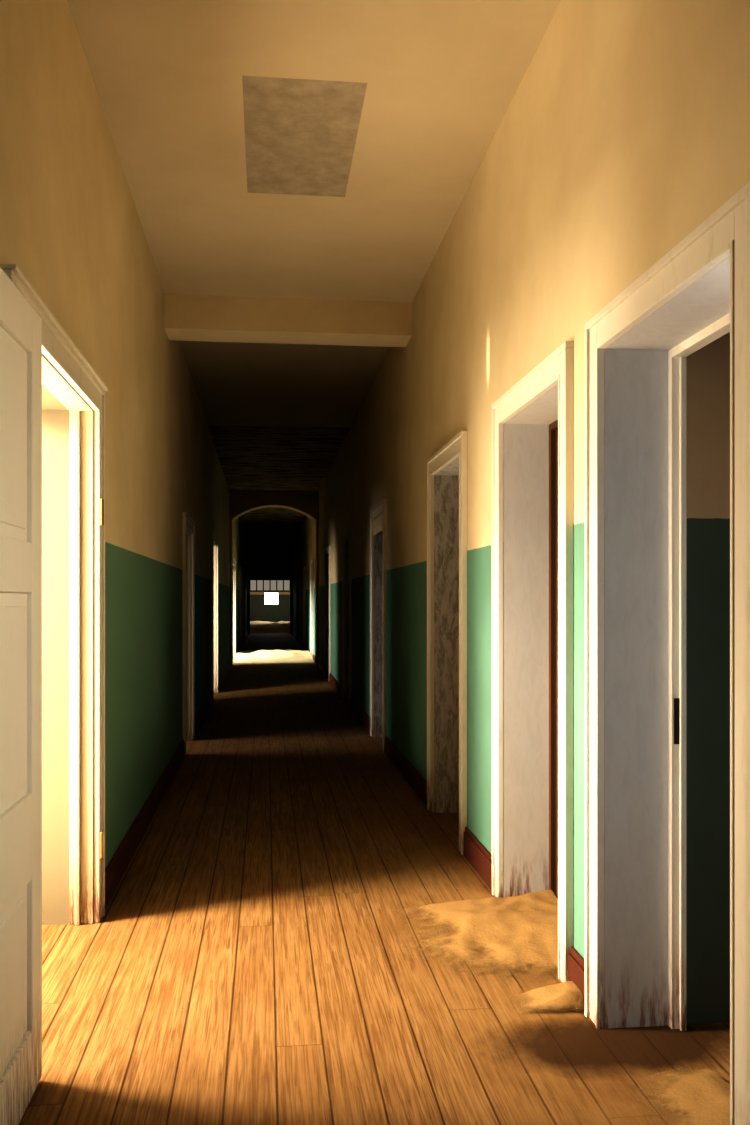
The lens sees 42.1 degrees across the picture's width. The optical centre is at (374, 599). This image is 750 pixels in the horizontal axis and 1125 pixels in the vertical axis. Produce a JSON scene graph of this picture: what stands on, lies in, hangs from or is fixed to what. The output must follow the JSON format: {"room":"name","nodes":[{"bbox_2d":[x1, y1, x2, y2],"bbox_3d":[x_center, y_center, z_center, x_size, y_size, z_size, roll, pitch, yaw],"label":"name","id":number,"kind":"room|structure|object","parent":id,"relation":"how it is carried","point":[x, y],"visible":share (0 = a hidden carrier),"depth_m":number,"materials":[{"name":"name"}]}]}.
{"room":"abandoned building corridor","nodes":[
{"label":"abandoned building corridor","id":0,"kind":"room"},
{"bbox_2d":[0,0,246,924],"bbox_3d":[-3.021,-0.425,18.277,0.450,3.650,43.000,0,0,-6],"label":"wall","id":1,"kind":"structure","parent":0,"point":[70,222],"depth_m":4.62,"materials":[{"name":"paint"}]},
{"bbox_2d":[0,267,41,1124],"bbox_3d":[-0.949,0.284,2.465,0.043,2.208,0.750,0,0,-6],"label":"door leaf","id":2,"kind":"structure","parent":1,"relation":"in","point":[20,324],"depth_m":2.59,"materials":[{"name":"paint"}]},
{"bbox_2d":[0,264,107,924],"bbox_3d":[-1.169,0.228,3.532,0.145,2.344,1.616,0,0,-6],"label":"trim","id":3,"kind":"structure","parent":1,"relation":"attached to","point":[58,347],"depth_m":4.21,"materials":[{"name":"white wood"}]},
{"bbox_2d":[105,631,247,909],"bbox_3d":[-2.787,1.323,18.303,0.022,0.155,43.000,0,0,-6],"label":"baseboard","id":4,"kind":"structure","parent":1,"relation":"attached to","point":[118,864],"depth_m":5.88,"materials":[{"name":"brown wood"}]},
{"bbox_2d":[182,512,195,756],"bbox_3d":[-1.811,0.308,9.256,0.144,2.184,1.136,0,0,-6],"label":"trim","id":5,"kind":"structure","parent":1,"relation":"attached to","point":[188,523],"depth_m":9.70,"materials":[{"name":"white wood"}]},
{"bbox_2d":[211,531,219,701],"bbox_3d":[-2.352,0.228,14.076,0.144,2.344,1.536,0,0,-6],"label":"trim","id":6,"kind":"structure","parent":1,"relation":"attached to","point":[214,537],"depth_m":14.72,"materials":[{"name":"white wood"}]},
{"bbox_2d":[233,557,235,657],"bbox_3d":[-3.260,0.228,22.175,0.144,2.344,2.636,0,0,-6],"label":"trim","id":7,"kind":"structure","parent":1,"relation":"attached to","point":[234,559],"depth_m":23.37,"materials":[{"name":"white wood"}]},
{"bbox_2d":[239,567,241,648],"bbox_3d":[-3.940,0.228,28.237,0.144,2.344,1.236,0,0,-6],"label":"trim","id":8,"kind":"structure","parent":1,"relation":"attached to","point":[240,568],"depth_m":27.64,"materials":[{"name":"white wood"}]},
{"bbox_2d":[243,572,244,639],"bbox_3d":[-4.497,0.228,33.206,0.144,2.344,1.236,0,0,-6],"label":"trim","id":9,"kind":"structure","parent":1,"relation":"attached to","point":[243,572],"depth_m":33.33,"materials":[{"name":"white wood"}]},
{"bbox_2d":[229,491,318,667],"bbox_3d":[-2.112,-0.425,20.442,1.840,3.650,0.500,0,0,-6],"label":"wall","id":10,"kind":"structure","parent":0,"point":[240,502],"depth_m":20.23,"materials":[{"name":"paint"}]},
{"bbox_2d":[67,0,560,544],"bbox_3d":[-2.926,-2.350,26.086,13.000,0.200,59.500,0,0,-6],"label":"ceiling","id":11,"kind":"structure","parent":0,"point":[294,149],"depth_m":4.95,"materials":[{"name":"paint"}]},
{"bbox_2d":[164,294,411,346],"bbox_3d":[-0.654,-2.125,7.444,1.840,0.250,0.340,0,0,-6],"label":"ceiling beam","id":12,"kind":"structure","parent":11,"relation":"attached to","point":[186,317],"depth_m":7.30,"materials":[{"name":"paint"}]},
{"bbox_2d":[19,633,729,1124],"bbox_3d":[-2.926,1.500,26.086,13.000,0.200,59.500,0,0,-6],"label":"floor","id":13,"kind":"structure","parent":0,"point":[260,956],"depth_m":3.56,"materials":[{"name":"brown wood"}]},
{"bbox_2d":[250,621,289,632],"bbox_3d":[-4.812,1.186,44.692,5.800,0.426,7.900,0,0,-6],"label":"sand","id":14,"kind":"structure","parent":13,"relation":"on","point":[255,626],"depth_m":42.31,"materials":[{"name":"beige sand"}]},
{"bbox_2d":[233,649,313,663],"bbox_3d":[-2.490,1.298,23.811,1.780,0.203,5.640,0,0,-6],"label":"sand","id":15,"kind":"object","parent":13,"relation":"on","point":[276,656],"visible":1,"depth_m":22.23,"materials":[{"name":"beige sand"}]},
{"bbox_2d":[409,890,557,973],"bbox_3d":[0.461,1.357,3.962,0.801,0.085,1.106,0,0,-6],"label":"sand","id":16,"kind":"object","parent":13,"relation":"on","point":[513,932],"visible":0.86,"depth_m":4.00,"materials":[{"name":"beige sand"}]},
{"bbox_2d":[521,981,583,1010],"bbox_3d":[0.577,1.371,3.380,0.254,0.057,0.200,0,0,-6],"label":"sand","id":17,"kind":"structure","parent":13,"relation":"on","point":[563,995],"depth_m":3.34,"materials":[{"name":"beige sand"}]},
{"bbox_2d":[647,1068,729,1124],"bbox_3d":[0.861,1.377,2.639,0.300,0.044,0.591,0,0,-6],"label":"sand","id":18,"kind":"object","parent":13,"relation":"on","point":[700,1096],"visible":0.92,"depth_m":2.69,"materials":[{"name":"beige sand"}]},
{"bbox_2d":[247,332,729,1023],"bbox_3d":[-2.916,-0.425,23.169,8.950,3.650,53.300,0,0,-6],"label":"wall","id":19,"kind":"structure","parent":0,"point":[708,368],"depth_m":3.23,"materials":[{"name":"paint"}]},
{"bbox_2d":[250,579,289,591],"bbox_3d":[-4.301,-0.600,39.956,1.680,0.520,0.052,0,0,-6],"label":"transom window","id":20,"kind":"structure","parent":19,"relation":"in","point":[256,585],"depth_m":39.96,"materials":[{"name":"grey glass"}]},
{"bbox_2d":[293,0,749,1028],"bbox_3d":[-0.840,-0.425,18.522,0.260,3.650,43.000,0,0,-6],"label":"wall","id":21,"kind":"structure","parent":0,"point":[626,127],"depth_m":3.70,"materials":[{"name":"paint"}]},
{"bbox_2d":[296,572,298,639],"bbox_3d":[-2.528,0.235,33.427,0.292,2.330,1.220,0,0,-6],"label":"trim","id":22,"kind":"structure","parent":21,"relation":"attached to","point":[297,573],"depth_m":33.20,"materials":[{"name":"white wood"}]},
{"bbox_2d":[303,566,305,648],"bbox_3d":[-1.853,0.235,27.414,0.292,2.330,1.120,0,0,-6],"label":"trim","id":23,"kind":"structure","parent":21,"relation":"attached to","point":[304,567],"depth_m":27.21,"materials":[{"name":"white wood"}]},
{"bbox_2d":[310,559,313,656],"bbox_3d":[-1.352,0.235,22.942,0.292,2.330,1.120,0,0,-6],"label":"trim","id":24,"kind":"structure","parent":21,"relation":"attached to","point":[311,561],"depth_m":22.37,"materials":[{"name":"white wood"}]},
{"bbox_2d":[325,545,330,676],"bbox_3d":[-0.705,0.235,17.178,0.292,2.330,1.120,0,0,-6],"label":"trim","id":25,"kind":"structure","parent":21,"relation":"attached to","point":[327,549],"depth_m":16.94,"materials":[{"name":"white wood"}]},
{"bbox_2d":[342,528,351,708],"bbox_3d":[-0.248,0.235,13.104,0.292,2.330,1.120,0,0,-6],"label":"trim","id":26,"kind":"structure","parent":21,"relation":"attached to","point":[347,534],"depth_m":12.80,"materials":[{"name":"white wood"}]},
{"bbox_2d":[370,498,386,752],"bbox_3d":[0.157,0.235,9.492,0.292,2.330,1.150,0,0,-6],"label":"trim","id":27,"kind":"structure","parent":21,"relation":"attached to","point":[379,508],"depth_m":9.20,"materials":[{"name":"white wood"}]},
{"bbox_2d":[292,630,583,998],"bbox_3d":[-0.980,1.323,18.506,0.022,0.155,43.000,0,0,-6],"label":"baseboard","id":28,"kind":"structure","parent":21,"relation":"attached to","point":[478,856],"depth_m":6.58,"materials":[{"name":"brown wood"}]},
{"bbox_2d":[427,431,466,854],"bbox_3d":[0.555,0.235,5.944,0.292,2.330,1.170,0,0,-6],"label":"trim","id":29,"kind":"structure","parent":21,"relation":"attached to","point":[456,447],"depth_m":5.52,"materials":[{"name":"white wood"}]},
{"bbox_2d":[492,341,573,981],"bbox_3d":[0.763,0.235,4.086,0.292,2.330,1.150,0,0,-6],"label":"trim","id":30,"kind":"structure","parent":21,"relation":"attached to","point":[558,367],"depth_m":3.74,"materials":[{"name":"white wood"}]},
{"bbox_2d":[584,182,749,1124],"bbox_3d":[0.914,0.235,2.741,0.292,2.330,1.135,0,0,-6],"label":"trim","id":31,"kind":"structure","parent":21,"relation":"attached to","point":[725,233],"depth_m":3.17,"materials":[{"name":"white wood"}]},
{"label":"outside","id":32,"kind":"structure","parent":0,"visible":0},
{"bbox_2d":[265,593,277,603],"bbox_3d":[-5.215,-0.070,49.054,0.870,0.780,0.020,0,0,-6],"label":"window","id":33,"kind":"structure","parent":32,"point":[270,598],"depth_m":49.05,"materials":[{"name":"white glass"}]}
]}

